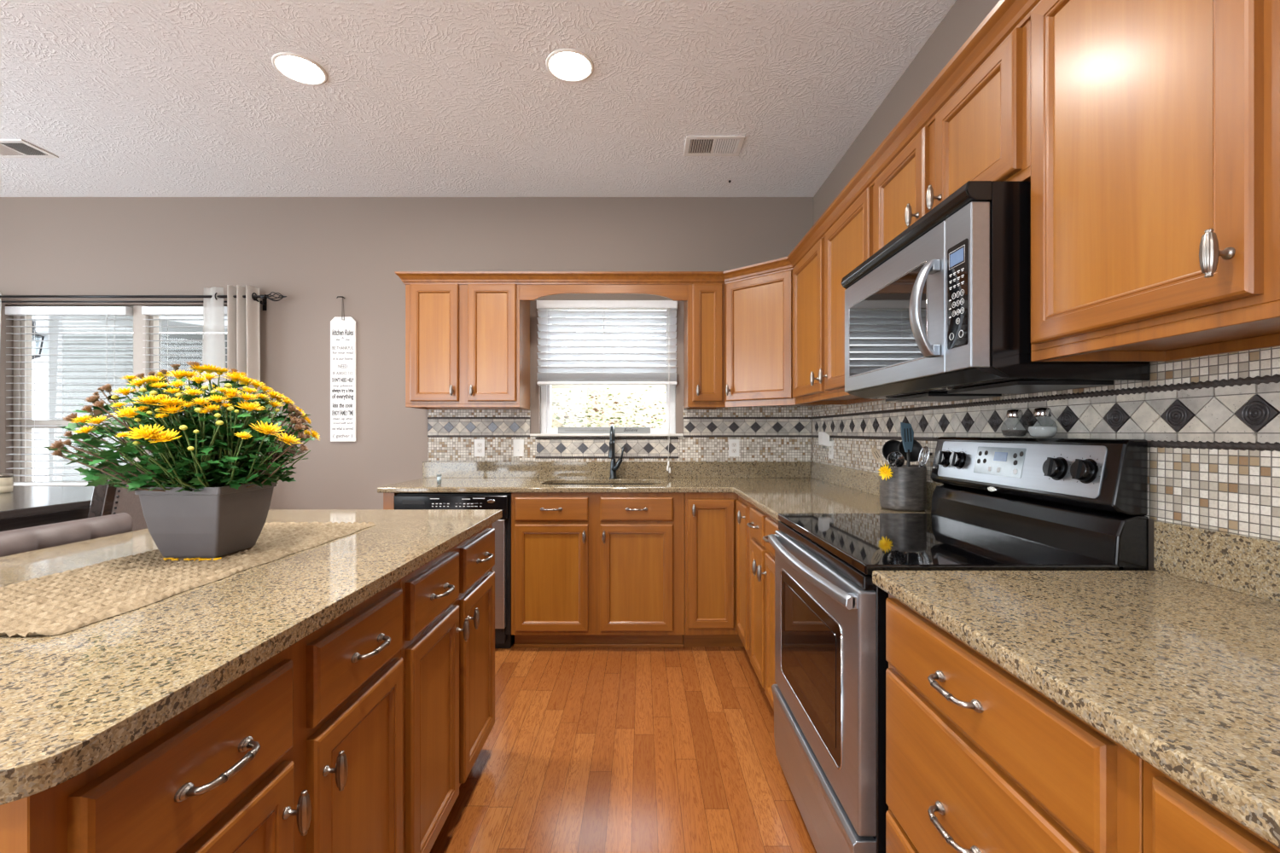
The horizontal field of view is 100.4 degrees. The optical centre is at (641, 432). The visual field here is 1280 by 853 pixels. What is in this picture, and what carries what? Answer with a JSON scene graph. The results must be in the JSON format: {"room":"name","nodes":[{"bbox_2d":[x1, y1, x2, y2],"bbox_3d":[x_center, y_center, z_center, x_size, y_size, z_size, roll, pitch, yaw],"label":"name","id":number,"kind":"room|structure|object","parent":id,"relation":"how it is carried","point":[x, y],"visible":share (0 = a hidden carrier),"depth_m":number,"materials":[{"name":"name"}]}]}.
{"room":"kitchen","nodes":[
{"label":"kitchen","id":0,"kind":"room"},
{"bbox_2d":[0,197,813,509],"bbox_3d":[-2.058,-0.178,3.630,6.685,2.787,0.140,0,0,0],"label":"wall","id":1,"kind":"structure","parent":0,"point":[311,252],"depth_m":3.56,"materials":[{"name":"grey paint"}]},
{"bbox_2d":[13,305,159,486],"bbox_3d":[-3.425,-0.240,3.630,1.649,1.229,0.090,0,0,0],"label":"window","id":2,"kind":"structure","parent":1,"relation":"in","point":[141,336],"depth_m":3.61,"materials":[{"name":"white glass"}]},
{"bbox_2d":[5,306,133,485],"bbox_3d":[-3.833,-0.242,3.574,0.805,1.195,0.057,0,0,0],"label":"window blind","id":3,"kind":"object","parent":2,"relation":"attached to","point":[34,311],"visible":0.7,"depth_m":3.56,"materials":[{"name":"white plastic"}]},
{"bbox_2d":[0,291,286,310],"bbox_3d":[-3.428,-0.862,3.497,2.245,0.099,0.125,0,0,0],"label":"curtain rod","id":4,"kind":"object","parent":1,"relation":"attached to","point":[264,297],"visible":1,"depth_m":3.46,"materials":[{"name":"metal"}]},
{"bbox_2d":[0,292,1,337],"bbox_3d":[-4.295,0.131,3.465,0.251,2.088,0.057,0,0,0],"label":"sheer curtain","id":5,"kind":"object","parent":4,"relation":"hanging from","point":[0,293],"visible":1,"depth_m":3.48,"materials":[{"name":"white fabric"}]},
{"bbox_2d":[201,286,226,413],"bbox_3d":[-2.785,0.116,3.465,0.240,2.118,0.025,0,0,0],"label":"sheer curtain","id":6,"kind":"object","parent":4,"relation":"hanging from","point":[213,343],"visible":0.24,"depth_m":3.47,"materials":[{"name":"white fabric"}]},
{"bbox_2d":[214,285,260,456],"bbox_3d":[-2.627,0.114,3.465,0.264,2.123,0.073,0,0,0],"label":"linen curtain","id":7,"kind":"object","parent":4,"relation":"hanging from","point":[243,338],"visible":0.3,"depth_m":3.46,"materials":[{"name":"white fabric"}]},
{"bbox_2d":[141,306,226,454],"bbox_3d":[-2.970,-0.242,3.574,0.710,1.195,0.057,0,0,0],"label":"window blind","id":8,"kind":"object","parent":1,"relation":"attached to","point":[160,311],"visible":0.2,"depth_m":3.55,"materials":[{"name":"white plastic"}]},
{"bbox_2d":[405,284,529,409],"bbox_3d":[-1.092,-0.536,3.376,0.696,0.765,0.365,0,0,0],"label":"upper cabinet","id":9,"kind":"object","parent":1,"relation":"attached to","point":[468,346],"visible":1,"depth_m":3.24,"materials":[{"name":"brown wood"}]},
{"bbox_2d":[519,284,687,301],"bbox_3d":[-0.232,-0.863,3.260,1.025,0.112,0.019,0,0,0],"label":"arched valance","id":10,"kind":"object","parent":9,"relation":"attached to","point":[527,292],"visible":1,"depth_m":3.25,"materials":[{"name":"brown wood"}]},
{"bbox_2d":[394,0,1041,285],"bbox_3d":[0.250,-0.935,2.344,1.691,0.065,4.044,0,0,-38],"label":"crown molding","id":11,"kind":"structure","parent":9,"relation":"attached to","point":[1007,15],"depth_m":2.10,"materials":[{"name":"brown wood"}]},
{"bbox_2d":[529,433,683,436],"bbox_3d":[-0.233,0.017,3.568,1.015,0.017,0.084,0,0,0],"label":"window sill","id":12,"kind":"structure","parent":1,"relation":"attached to","point":[531,434],"depth_m":3.53,"materials":[{"name":"white paint"}]},
{"bbox_2d":[558,426,650,433],"bbox_3d":[-0.251,-0.015,3.563,0.617,0.044,0.018,0,0,0],"label":"plaque","id":13,"kind":"object","parent":12,"relation":"on","point":[561,429],"visible":0.97,"depth_m":3.56,"materials":[{"name":"grey wood"}]},
{"bbox_2d":[540,331,675,433],"bbox_3d":[-0.228,-0.438,3.640,0.914,0.894,0.070,0,0,0],"label":"window","id":14,"kind":"structure","parent":1,"relation":"in","point":[545,390],"depth_m":3.60,"materials":[{"name":"white plastic"}]},
{"bbox_2d":[536,300,677,473],"bbox_3d":[-0.228,-0.298,3.517,0.925,1.137,0.065,0,0,0],"label":"window blind","id":15,"kind":"object","parent":14,"relation":"attached to","point":[603,316],"visible":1,"depth_m":3.51,"materials":[{"name":"white plastic"}]},
{"bbox_2d":[427,406,811,461],"bbox_3d":[-0.146,0.010,3.554,2.555,0.368,0.016,0,0,0],"label":"tile backsplash","id":16,"kind":"structure","parent":1,"relation":"attached to","point":[765,433],"depth_m":3.55,"materials":[{"name":"beige tile"}]},
{"bbox_2d":[474,439,484,456],"bbox_3d":[-1.079,0.102,3.550,0.071,0.115,0.007,0,0,0],"label":"wall outlet","id":17,"kind":"object","parent":16,"relation":"attached to","point":[479,444],"visible":1,"depth_m":3.55,"materials":[{"name":"white plastic"}]},
{"bbox_2d":[512,439,523,456],"bbox_3d":[-0.820,0.102,3.550,0.071,0.115,0.007,0,0,0],"label":"light switch","id":18,"kind":"object","parent":16,"relation":"attached to","point":[518,445],"visible":1,"depth_m":3.55,"materials":[{"name":"white plastic"}]},
{"bbox_2d":[728,439,739,456],"bbox_3d":[0.615,0.102,3.550,0.071,0.115,0.007,0,0,0],"label":"wall outlet","id":19,"kind":"object","parent":16,"relation":"attached to","point":[734,445],"visible":1,"depth_m":3.55,"materials":[{"name":"white plastic"}]},
{"bbox_2d":[683,284,725,409],"bbox_3d":[0.395,-0.536,3.376,0.227,0.765,0.365,0,0,0],"label":"upper cabinet","id":20,"kind":"object","parent":1,"relation":"attached to","point":[704,311],"visible":0.99,"depth_m":3.24,"materials":[{"name":"brown wood"}]},
{"bbox_2d":[725,269,821,407],"bbox_3d":[0.822,-0.536,3.253,0.643,0.765,0.609,0,0,0],"label":"upper cabinet","id":21,"kind":"object","parent":1,"relation":"attached to","point":[759,311],"visible":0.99,"depth_m":3.08,"materials":[{"name":"brown wood"}]},
{"bbox_3d":[-2.004,-0.897,3.548,0.048,0.014,0.026,0,0,0],"label":"wall hook","id":22,"kind":"object","parent":1,"relation":"attached to","visible":0},
{"bbox_2d":[330,297,356,442],"bbox_3d":[-1.986,-0.419,3.549,0.168,0.957,0.021,0,0,0],"label":"kitchen sign","id":23,"kind":"object","parent":22,"relation":"hanging from","point":[343,329],"visible":1,"depth_m":3.54,"materials":[{"name":"white wood"}]},
{"bbox_2d":[0,0,956,197],"bbox_3d":[-2.127,-1.622,0.080,6.825,0.100,7.240,0,0,0],"label":"ceiling","id":24,"kind":"structure","parent":0,"point":[132,98],"depth_m":2.44,"materials":[{"name":"white paint"}]},
{"bbox_2d":[0,139,58,157],"bbox_3d":[-3.475,-1.568,2.947,0.310,0.008,0.185,0,0,0],"label":"ceiling vent","id":25,"kind":"object","parent":24,"relation":"in","point":[8,148],"visible":1,"depth_m":2.96,"materials":[{"name":"white plastic"}]},
{"bbox_2d":[271,52,327,85],"bbox_3d":[-1.476,-1.569,2.306,0.206,0.006,0.206,0,0,0],"label":"recessed light","id":26,"kind":"object","parent":24,"relation":"in","point":[297,67],"visible":1,"depth_m":2.30,"materials":[{"name":"white plastic"}]},
{"bbox_2d":[545,48,593,81],"bbox_3d":[-0.307,-1.569,2.285,0.206,0.006,0.206,0,0,0],"label":"recessed light","id":27,"kind":"object","parent":24,"relation":"in","point":[567,65],"visible":1,"depth_m":2.28,"materials":[{"name":"white glass"}]},
{"bbox_2d":[683,135,745,156],"bbox_3d":[0.393,-1.568,2.920,0.315,0.008,0.200,0,0,0],"label":"ceiling vent","id":28,"kind":"object","parent":24,"relation":"in","point":[695,145],"visible":1,"depth_m":2.91,"materials":[{"name":"white plastic"}]},
{"bbox_2d":[429,642,816,852],"bbox_3d":[-2.127,1.265,0.080,6.825,0.100,7.240,0,0,0],"label":"floor","id":29,"kind":"structure","parent":0,"point":[586,750],"depth_m":1.97,"materials":[{"name":"orange wood"}]},
{"bbox_2d":[0,486,93,531],"bbox_3d":[-3.120,0.762,2.215,1.200,0.905,1.730,0,0,0],"label":"dining table","id":30,"kind":"object","parent":29,"relation":"on","point":[24,507],"visible":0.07,"depth_m":2.38,"materials":[{"name":"brown wood"}]},
{"bbox_2d":[0,473,13,493],"bbox_3d":[-3.310,0.262,2.740,0.108,0.095,0.108,0,0,0],"label":"candle jar","id":31,"kind":"object","parent":30,"relation":"on","point":[6,480],"visible":1,"depth_m":2.74,"materials":[{"name":"beige glass"}]},
{"bbox_2d":[0,512,133,557],"bbox_3d":[-1.817,0.734,1.413,0.467,0.962,0.545,0,0,0],"label":"counter stool","id":32,"kind":"object","parent":29,"relation":"on","point":[18,541],"visible":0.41,"depth_m":1.47,"materials":[{"name":"beige fabric"}]},
{"bbox_2d":[87,471,165,531],"bbox_3d":[-2.486,0.677,2.455,0.627,1.075,0.530,0,0,0],"label":"dining chair","id":33,"kind":"object","parent":29,"relation":"on","point":[106,500],"visible":0.12,"depth_m":2.23,"materials":[{"name":"brown wood"}]},
{"bbox_2d":[111,472,165,531],"bbox_3d":[-2.247,0.372,2.455,0.144,0.445,0.450,0,0,0],"label":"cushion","id":34,"kind":"object","parent":33,"relation":"on","point":[123,501],"depth_m":2.29,"materials":[{"name":"grey fabric"}]},
{"bbox_2d":[0,580,403,852],"bbox_3d":[-0.891,0.773,0.886,0.747,0.883,0.772,0,0,0],"label":"base cabinet","id":35,"kind":"object","parent":29,"relation":"on","point":[302,752],"visible":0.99,"depth_m":0.81,"materials":[{"name":"brown wood"}]},
{"bbox_2d":[0,509,502,805],"bbox_3d":[-1.046,0.316,1.272,1.007,0.030,1.620,0,0,0],"label":"countertop","id":36,"kind":"structure","parent":35,"relation":"on","point":[73,700],"depth_m":0.79,"materials":[{"name":"beige stone"}]},
{"bbox_2d":[0,521,375,637],"bbox_3d":[-1.042,0.296,1.264,0.369,0.008,0.967,0,0,0],"label":"table runner","id":37,"kind":"object","parent":36,"relation":"on","point":[66,602],"visible":0.82,"depth_m":1.05,"materials":[{"name":"fabric"}]},
{"bbox_2d":[43,360,319,558],"bbox_3d":[-1.076,0.060,1.299,0.493,0.463,0.518,0,0,-38],"label":"chrysanthemum","id":38,"kind":"object","parent":37,"relation":"on","point":[212,498],"visible":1,"depth_m":1.21,"materials":[{"name":"yellow plant"}]},
{"bbox_2d":[162,557,221,560],"bbox_3d":[-1.036,0.291,1.227,0.131,0.003,0.020,0,0,0],"label":"fallen leaves","id":39,"kind":"object","parent":37,"relation":"on","point":[164,559],"visible":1,"depth_m":1.22,"materials":[{"name":"yellow plant"}]},
{"bbox_2d":[134,479,276,558],"bbox_3d":[-1.050,0.207,1.300,0.195,0.168,0.195,0,0,0],"label":"pot","id":40,"kind":"object","parent":37,"relation":"on","point":[212,519],"depth_m":1.22,"materials":[{"name":"grey plastic"}]},
{"bbox_2d":[383,493,399,509],"bbox_3d":[-1.399,0.773,3.254,0.062,0.883,0.608,0,0,0],"label":"end panel","id":41,"kind":"object","parent":29,"relation":"on","point":[387,497],"visible":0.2,"depth_m":2.95,"materials":[{"name":"brown wood"}]},
{"bbox_2d":[400,523,494,852],"bbox_3d":[-0.891,0.773,1.662,0.747,0.883,0.776,0,0,0],"label":"base cabinet","id":42,"kind":"object","parent":29,"relation":"on","point":[447,653],"visible":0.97,"depth_m":1.53,"materials":[{"name":"brown wood"}]},
{"bbox_2d":[393,493,514,648],"bbox_3d":[-1.045,0.779,3.210,0.634,0.872,0.580,0,0,0],"label":"dishwasher","id":43,"kind":"object","parent":29,"relation":"on","point":[503,638],"visible":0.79,"depth_m":2.93,"materials":[{"name":"black plastic"}]},
{"bbox_2d":[511,493,684,647],"bbox_3d":[-0.243,0.773,3.225,0.957,0.883,0.665,0,0,0],"label":"base cabinet","id":44,"kind":"object","parent":29,"relation":"on","point":[589,570],"visible":0.99,"depth_m":2.94,"materials":[{"name":"brown wood"}]},
{"bbox_2d":[683,493,751,658],"bbox_3d":[0.691,0.773,3.074,0.905,0.883,0.968,0,0,0],"label":"base cabinet","id":45,"kind":"object","parent":29,"relation":"on","point":[718,536],"visible":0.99,"depth_m":2.94,"materials":[{"name":"brown wood"}]},
{"bbox_2d":[377,461,942,521],"bbox_3d":[-0.156,0.263,2.750,2.598,0.137,1.616,0,0,0],"label":"countertop","id":46,"kind":"structure","parent":45,"relation":"on","point":[775,488],"depth_m":3.22,"materials":[{"name":"beige stone"}]},
{"bbox_2d":[436,474,442,483],"bbox_3d":[-1.170,0.271,3.080,0.029,0.059,0.029,0,0,0],"label":"glass","id":47,"kind":"object","parent":46,"relation":"on","point":[439,479],"visible":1,"depth_m":3.07,"materials":[{"name":"white"}]},
{"bbox_2d":[554,483,652,484],"bbox_3d":[-0.242,0.421,3.255,0.775,0.180,0.420,0,0,0],"label":"sink basin","id":48,"kind":"object","parent":46,"relation":"in","point":[555,484],"visible":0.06,"depth_m":3.44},
{"bbox_2d":[607,424,624,478],"bbox_3d":[-0.162,0.125,3.404,0.104,0.352,0.220,0,0,0],"label":"kitchen faucet","id":49,"kind":"object","parent":46,"relation":"on","point":[614,466],"visible":1,"depth_m":3.46,"materials":[{"name":"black metal"}]},
{"bbox_2d":[609,459,616,478],"bbox_3d":[-0.187,0.236,3.487,0.054,0.130,0.054,0,0,0],"label":"faucet","id":50,"kind":"object","parent":49,"relation":"attached to","point":[613,464],"depth_m":3.47,"materials":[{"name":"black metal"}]},
{"bbox_2d":[879,465,926,511],"bbox_3d":[1.028,0.215,2.100,0.167,0.169,0.167,0,0,0],"label":"utensil crock","id":51,"kind":"object","parent":46,"relation":"on","point":[906,490],"visible":0.94,"depth_m":2.03,"materials":[{"name":"silver metal"}]},
{"bbox_2d":[871,447,884,465],"bbox_3d":[0.965,0.161,2.127,0.096,0.203,0.012,0,0,8],"label":"slotted spoon","id":52,"kind":"object","parent":51,"relation":"in","point":[876,455],"visible":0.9,"depth_m":2.13,"materials":[{"name":"brown wood"}]},
{"bbox_2d":[878,464,893,480],"bbox_3d":[0.939,0.153,2.055,0.047,0.065,0.043,0,0,11],"label":"flower clip","id":53,"kind":"object","parent":51,"relation":"attached to","point":[884,471],"visible":1,"depth_m":2.06,"materials":[{"name":"yellow plastic"}]},
{"bbox_2d":[882,440,907,460],"bbox_3d":[1.010,0.150,2.138,0.097,0.242,0.042,0,0,0],"label":"serving spoon","id":54,"kind":"object","parent":51,"relation":"in","point":[889,446],"visible":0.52,"depth_m":2.15,"materials":[{"name":"plastic"}]},
{"bbox_2d":[887,451,904,468],"bbox_3d":[0.978,0.167,2.043,0.070,0.190,0.036,0,0,-29],"label":"skimmer","id":55,"kind":"object","parent":51,"relation":"in","point":[895,459],"visible":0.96,"depth_m":2.04,"materials":[{"name":"silver metal"}]},
{"bbox_2d":[900,422,913,467],"bbox_3d":[1.027,0.116,2.072,0.051,0.311,0.027,0,0,0],"label":"spatula","id":56,"kind":"object","parent":51,"relation":"in","point":[907,433],"visible":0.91,"depth_m":2.06,"materials":[{"name":"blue plastic"}]},
{"bbox_2d":[897,439,923,466],"bbox_3d":[1.060,0.148,2.110,0.097,0.249,0.053,0,0,0],"label":"ladle","id":57,"kind":"object","parent":51,"relation":"in","point":[914,455],"visible":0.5,"depth_m":2.12,"materials":[{"name":"plastic"}]},
{"bbox_2d":[918,446,929,466],"bbox_3d":[1.070,0.162,2.052,0.068,0.220,0.033,0,0,36],"label":"wire whisk","id":58,"kind":"object","parent":51,"relation":"in","point":[927,449],"visible":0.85,"depth_m":2.04,"materials":[{"name":"silver metal"}]},
{"bbox_2d":[919,451,932,466],"bbox_3d":[1.092,0.165,2.089,0.080,0.195,0.034,0,0,20],"label":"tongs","id":59,"kind":"object","parent":51,"relation":"in","point":[930,454],"visible":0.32,"depth_m":2.07,"materials":[{"name":"silver metal"}]},
{"bbox_2d":[746,504,779,710],"bbox_3d":[0.810,0.773,2.267,0.665,0.883,0.643,0,0,0],"label":"base cabinet","id":60,"kind":"object","parent":29,"relation":"on","point":[761,525],"visible":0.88,"depth_m":2.29,"materials":[{"name":"brown wood"}]},
{"bbox_2d":[768,436,1148,852],"bbox_3d":[0.778,0.615,1.557,0.690,1.200,0.758,0,0,0],"label":"electric range","id":61,"kind":"object","parent":29,"relation":"on","point":[1001,503],"visible":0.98,"depth_m":1.35,"materials":[{"name":"silver metal"}]},
{"bbox_2d":[778,513,1123,575],"bbox_3d":[0.781,0.304,1.557,0.574,0.023,0.758,0,0,0],"label":"cooktop","id":62,"kind":"object","parent":61,"relation":"in","point":[861,544],"depth_m":1.38,"materials":[{"name":"black glass"}]},
{"bbox_2d":[1001,409,1028,436],"bbox_3d":[1.087,-0.027,1.555,0.066,0.081,0.066,0,0,0],"label":"glass shaker","id":63,"kind":"object","parent":61,"relation":"on","point":[1011,413],"visible":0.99,"depth_m":1.54,"materials":[{"name":"white"}]},
{"bbox_2d":[1027,407,1058,437],"bbox_3d":[1.087,-0.027,1.447,0.066,0.081,0.066,0,0,0],"label":"glass shaker","id":64,"kind":"object","parent":61,"relation":"on","point":[1038,412],"visible":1,"depth_m":1.43,"materials":[{"name":"white"}]},
{"bbox_2d":[885,593,1143,852],"bbox_3d":[0.812,0.773,0.865,0.662,0.883,0.586,0,0,0],"label":"base cabinet","id":65,"kind":"object","parent":29,"relation":"on","point":[979,759],"visible":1,"depth_m":0.80,"materials":[{"name":"brown wood"}]},
{"bbox_2d":[1143,760,1279,852],"bbox_3d":[0.812,0.773,0.270,0.662,0.883,0.600,0,0,0],"label":"base cabinet","id":66,"kind":"object","parent":29,"relation":"on","point":[1177,820],"visible":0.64,"depth_m":0.51,"materials":[{"name":"brown wood"}]},
{"bbox_2d":[872,521,1279,849],"bbox_3d":[0.823,0.263,0.560,0.640,0.137,1.220,0,0,0],"label":"countertop","id":67,"kind":"structure","parent":66,"relation":"on","point":[1177,664],"depth_m":0.77,"materials":[{"name":"beige stone"}]},
{"bbox_2d":[813,0,1277,570],"bbox_3d":[1.215,-0.178,0.080,0.140,2.787,6.960,0,0,0],"label":"wall","id":68,"kind":"structure","parent":0,"point":[962,19],"depth_m":2.27,"materials":[{"name":"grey paint"}]},
{"bbox_2d":[792,185,884,404],"bbox_3d":[0.967,-0.536,2.444,0.352,0.765,1.012,0,0,0],"label":"upper cabinet","id":69,"kind":"object","parent":68,"relation":"attached to","point":[818,293],"visible":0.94,"depth_m":2.40,"materials":[{"name":"brown wood"}]},
{"bbox_2d":[874,18,1030,252],"bbox_3d":[0.967,-0.740,1.550,0.352,0.359,0.772,0,0,0],"label":"upper cabinet","id":70,"kind":"object","parent":68,"relation":"attached to","point":[982,132],"visible":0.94,"depth_m":1.36,"materials":[{"name":"brown wood"}]},
{"bbox_2d":[841,180,1149,401],"bbox_3d":[0.896,-0.333,1.549,0.458,0.448,0.742,0,0,0],"label":"microwave","id":71,"kind":"object","parent":70,"relation":"attached to","point":[941,311],"visible":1,"depth_m":1.25,"materials":[{"name":"silver metal"}]},
{"bbox_2d":[948,244,964,340],"bbox_3d":[0.728,-0.320,1.232,0.001,0.207,0.061,0,0,0],"label":"control panel","id":72,"kind":"object","parent":71,"relation":"attached to","point":[956,252],"depth_m":1.23,"materials":[{"name":"black plastic"}]},
{"bbox_2d":[811,346,1279,541],"bbox_3d":[1.139,0.010,1.780,0.016,0.368,3.559,0,0,0],"label":"tile backsplash","id":73,"kind":"structure","parent":68,"relation":"attached to","point":[1210,425],"depth_m":1.14,"materials":[{"name":"beige tile"}]},
{"bbox_2d":[828,439,833,459],"bbox_3d":[1.135,0.100,3.200,0.007,0.115,0.071,0,0,0],"label":"wall outlet","id":74,"kind":"object","parent":73,"relation":"attached to","point":[830,448],"visible":0.8,"depth_m":3.19,"materials":[{"name":"white plastic"}]},
{"bbox_2d":[818,431,831,448],"bbox_3d":[1.101,0.045,3.195,0.063,0.099,0.070,0,0,0],"label":"plug","id":75,"kind":"object","parent":74,"relation":"attached to","point":[823,438],"visible":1,"depth_m":3.16,"materials":[{"name":"white plastic"}]},
{"bbox_2d":[1030,0,1279,361],"bbox_3d":[0.967,-0.536,0.926,0.352,0.765,0.472,0,0,0],"label":"upper cabinet","id":76,"kind":"object","parent":68,"relation":"attached to","point":[1155,124],"visible":1,"depth_m":0.89,"materials":[{"name":"brown wood"}]},
{"label":"outside","id":77,"kind":"structure","parent":0,"visible":0},
{"bbox_3d":[0.000,1.515,9.980,28.000,0.100,12.040,0,0,0],"label":"ground","id":78,"kind":"structure","parent":77,"visible":0},
{"bbox_2d":[32,316,35,481],"bbox_3d":[-6.940,-0.035,5.667,1.320,3.000,0.166,0,0,0],"label":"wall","id":79,"kind":"structure","parent":78,"relation":"on","point":[32,317],"depth_m":5.59,"materials":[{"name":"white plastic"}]},
{"bbox_2d":[32,320,44,359],"bbox_3d":[-6.257,-0.953,5.487,0.193,0.425,0.346,0,0,-29],"label":"wall lantern","id":80,"kind":"object","parent":79,"relation":"attached to","point":[36,335],"visible":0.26,"depth_m":5.47,"materials":[{"name":"metal"}]},
{"bbox_2d":[62,316,575,332],"bbox_3d":[-6.000,-1.600,5.955,10.000,0.130,4.470,0,0,0],"label":"ceiling","id":81,"kind":"structure","parent":79,"relation":"on","point":[130,323],"depth_m":7.64,"materials":[{"name":"white plastic"}]},
{"bbox_2d":[132,315,226,329],"bbox_3d":[-4.300,-1.225,6.275,3.800,0.720,0.150,0,0,0],"label":"beam","id":82,"kind":"structure","parent":81,"relation":"attached to","point":[193,322],"depth_m":6.20,"materials":[{"name":"white plastic"}]},
{"bbox_2d":[35,316,62,481],"bbox_3d":[-6.210,-0.035,5.590,0.140,3.000,0.140,0,0,0],"label":"window","id":83,"kind":"structure","parent":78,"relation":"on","point":[40,330],"depth_m":5.52,"materials":[{"name":"white plastic"}]},
{"bbox_2d":[62,333,226,481],"bbox_3d":[-7.650,-0.030,8.300,6.700,2.990,0.200,0,0,0],"label":"window blind","id":84,"kind":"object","parent":78,"relation":"on","point":[65,337],"depth_m":8.20,"materials":[{"name":"white plastic"}]},
{"bbox_2d":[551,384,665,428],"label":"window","id":85,"kind":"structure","parent":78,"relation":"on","point":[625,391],"depth_m":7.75,"materials":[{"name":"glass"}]},
{"bbox_2d":[551,386,665,428],"bbox_3d":[-0.202,0.293,5.854,2.864,1.748,1.784,0,0,0],"label":"hedge","id":86,"kind":"object","parent":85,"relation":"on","point":[555,416],"visible":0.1,"depth_m":6.46,"materials":[{"name":"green plant"}]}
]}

